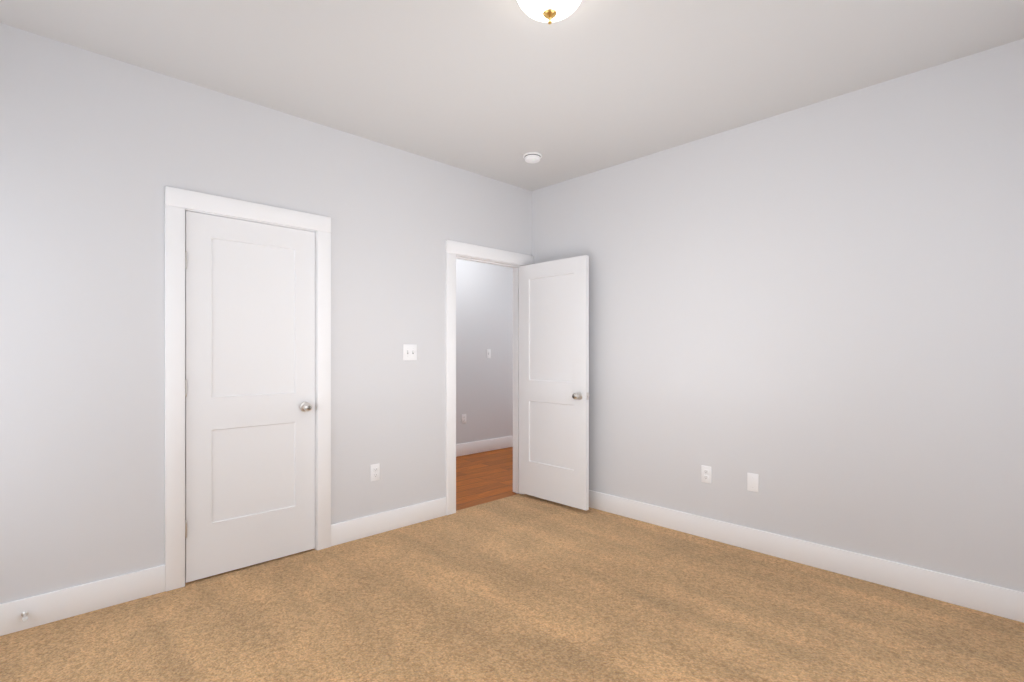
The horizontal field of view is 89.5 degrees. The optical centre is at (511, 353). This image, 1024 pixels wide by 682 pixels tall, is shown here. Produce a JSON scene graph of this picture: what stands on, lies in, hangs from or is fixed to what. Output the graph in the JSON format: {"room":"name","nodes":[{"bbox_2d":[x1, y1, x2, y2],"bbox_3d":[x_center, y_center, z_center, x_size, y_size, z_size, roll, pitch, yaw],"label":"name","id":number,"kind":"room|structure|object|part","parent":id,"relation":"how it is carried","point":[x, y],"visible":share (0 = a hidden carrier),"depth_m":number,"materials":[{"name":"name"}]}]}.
{"room":"empty bedroom","nodes":[
{"label":"empty bedroom","id":0,"kind":"room"},
{"bbox_2d":[0,23,531,603],"bbox_3d":[-0.359,-0.109,4.271,6.830,2.743,0.115,0,0,-44],"label":"wall","id":1,"kind":"structure","parent":0,"point":[98,153],"depth_m":2.67,"materials":[{"name":"white paint"}]},
{"bbox_2d":[0,565,164,635],"bbox_3d":[-2.251,1.193,2.343,1.141,0.140,0.017,0,0,-44],"label":"baseboard","id":2,"kind":"structure","parent":1,"relation":"attached to","point":[49,607],"depth_m":2.50,"materials":[{"name":"white paint"}]},
{"bbox_2d":[21,611,28,621],"bbox_3d":[-2.198,1.191,2.332,0.025,0.025,0.080,0,0,-44],"label":"doorstop","id":3,"kind":"object","parent":2,"relation":"attached to","point":[24,614],"visible":1,"depth_m":2.33,"materials":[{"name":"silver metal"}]},
{"bbox_2d":[165,186,330,591],"bbox_3d":[-1.512,0.189,3.056,0.911,2.148,0.021,0,0,-44],"label":"door frame","id":4,"kind":"structure","parent":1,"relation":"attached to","point":[178,201],"depth_m":2.79,"materials":[{"name":"white paint"}]},
{"bbox_2d":[185,209,315,582],"bbox_3d":[-1.535,0.232,3.080,0.759,2.061,0.188,0,0,-44],"label":"door","id":5,"kind":"structure","parent":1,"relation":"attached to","point":[315,321],"depth_m":3.04,"materials":[{"name":"white paint"}]},
{"bbox_3d":[-1.532,0.237,3.077,0.732,2.027,0.180,0,0,-44],"label":"closet door","id":6,"kind":"part","parent":5,"relation":"part of","materials":[{"name":"white wood"}]},
{"bbox_2d":[371,464,379,480],"bbox_3d":[-0.955,0.832,3.607,0.070,0.115,0.009,0,0,-44],"label":"electrical outlet","id":7,"kind":"object","parent":1,"relation":"attached to","point":[375,472],"visible":1,"depth_m":3.60,"materials":[{"name":"white plastic"}]},
{"bbox_2d":[331,497,445,545],"bbox_3d":[-0.852,1.193,3.703,0.939,0.140,0.014,0,0,-44],"label":"baseboard","id":8,"kind":"structure","parent":1,"relation":"attached to","point":[350,530],"depth_m":3.65,"materials":[{"name":"white paint"}]},
{"bbox_2d":[403,344,416,359],"bbox_3d":[-0.746,-0.007,3.802,0.116,0.117,0.020,0,0,-44],"label":"switch plate","id":9,"kind":"object","parent":1,"relation":"attached to","point":[409,351],"visible":1,"depth_m":3.80,"materials":[{"name":"white plastic"}]},
{"bbox_2d":[446,240,533,514],"bbox_3d":[-0.202,0.189,4.410,0.978,2.148,0.137,0,0,-44],"label":"door frame","id":10,"kind":"structure","parent":1,"relation":"attached to","point":[454,249],"depth_m":4.08,"materials":[{"name":"white paint"}]},
{"bbox_2d":[519,255,588,509],"bbox_3d":[0.326,0.232,4.343,0.180,2.006,0.788,0,0,-44],"label":"entry door","id":11,"kind":"structure","parent":1,"relation":"in","point":[554,381],"depth_m":4.29,"materials":[{"name":"white paint"}]},
{"bbox_2d":[456,259,512,443],"bbox_3d":[-0.682,-0.109,6.397,4.330,2.743,0.115,0,0,-44],"label":"wall","id":12,"kind":"structure","parent":0,"point":[484,323],"depth_m":6.62,"materials":[{"name":"white paint"}]},
{"bbox_2d":[462,414,465,423],"bbox_3d":[-0.592,0.811,6.398,0.070,0.115,0.009,0,0,-44],"label":"outlet","id":13,"kind":"object","parent":12,"relation":"attached to","point":[463,418],"visible":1,"depth_m":6.39,"materials":[{"name":"white plastic"}]},
{"bbox_2d":[456,436,512,456],"bbox_3d":[-0.637,1.188,6.351,4.100,0.150,0.014,0,0,-44],"label":"baseboard","id":14,"kind":"structure","parent":12,"relation":"attached to","point":[463,449],"depth_m":6.61,"materials":[{"name":"white paint"}]},
{"bbox_2d":[487,349,490,357],"bbox_3d":[-0.298,0.006,6.676,0.070,0.117,0.020,0,0,-44],"label":"light switch","id":15,"kind":"object","parent":12,"relation":"attached to","point":[488,353],"visible":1,"depth_m":6.68,"materials":[{"name":"white plastic"}]},
{"bbox_2d":[0,494,1023,681],"bbox_3d":[-0.189,1.293,2.230,4.000,0.060,4.650,0,0,-44],"label":"floor","id":16,"kind":"structure","parent":0,"point":[521,588],"depth_m":2.44,"materials":[{"name":"beige carpet"}]},
{"bbox_2d":[0,0,1023,190],"bbox_3d":[0.412,-1.540,3.477,6.830,0.120,5.830,0,0,-44],"label":"ceiling","id":17,"kind":"structure","parent":0,"point":[496,89],"depth_m":2.59,"materials":[{"name":"white paint"}]},
{"bbox_2d":[523,152,541,162],"bbox_3d":[0.154,-1.457,3.871,0.144,0.046,0.144,0,0,-44],"label":"smoke detector","id":18,"kind":"object","parent":17,"relation":"attached to","point":[532,157],"visible":1,"depth_m":3.83,"materials":[{"name":"white plastic"}]},
{"bbox_2d":[517,0,580,24],"bbox_3d":[0.151,-1.399,2.066,0.304,0.164,0.304,0,0,-44],"label":"lamp","id":19,"kind":"object","parent":17,"relation":"attached to","point":[549,11],"visible":1,"depth_m":2.05,"materials":[{"name":"white glass"}]},
{"bbox_2d":[532,38,1023,591],"bbox_3d":[1.605,-0.109,3.335,0.115,2.743,3.965,0,0,-44],"label":"wall","id":20,"kind":"structure","parent":0,"point":[812,314],"depth_m":3.00,"materials":[{"name":"white paint"}]},
{"bbox_2d":[701,465,710,483],"bbox_3d":[1.328,0.828,3.532,0.009,0.115,0.070,0,0,-44],"label":"electrical outlet","id":21,"kind":"object","parent":20,"relation":"attached to","point":[705,474],"visible":1,"depth_m":3.53,"materials":[{"name":"white plastic"}]},
{"bbox_2d":[747,473,758,491],"bbox_3d":[1.544,0.828,3.311,0.007,0.115,0.070,0,0,-44],"label":"electrical outlet plate","id":22,"kind":"object","parent":20,"relation":"attached to","point":[752,482],"visible":1,"depth_m":3.31,"materials":[{"name":"white plastic"}]},
{"bbox_2d":[589,490,1023,622],"bbox_3d":[1.504,1.193,3.345,0.017,0.140,3.810,0,0,-44],"label":"baseboard","id":23,"kind":"structure","parent":20,"relation":"attached to","point":[983,597],"depth_m":2.97,"materials":[{"name":"white paint"}]},
{"label":"outside","id":24,"kind":"structure","parent":0,"visible":0},
{"bbox_2d":[456,447,518,510],"bbox_3d":[-0.082,1.294,5.780,4.330,0.057,1.837,0,0,-44],"label":"floor","id":25,"kind":"structure","parent":24,"point":[484,477],"depth_m":5.26,"materials":[{"name":"laminate"}]}
]}

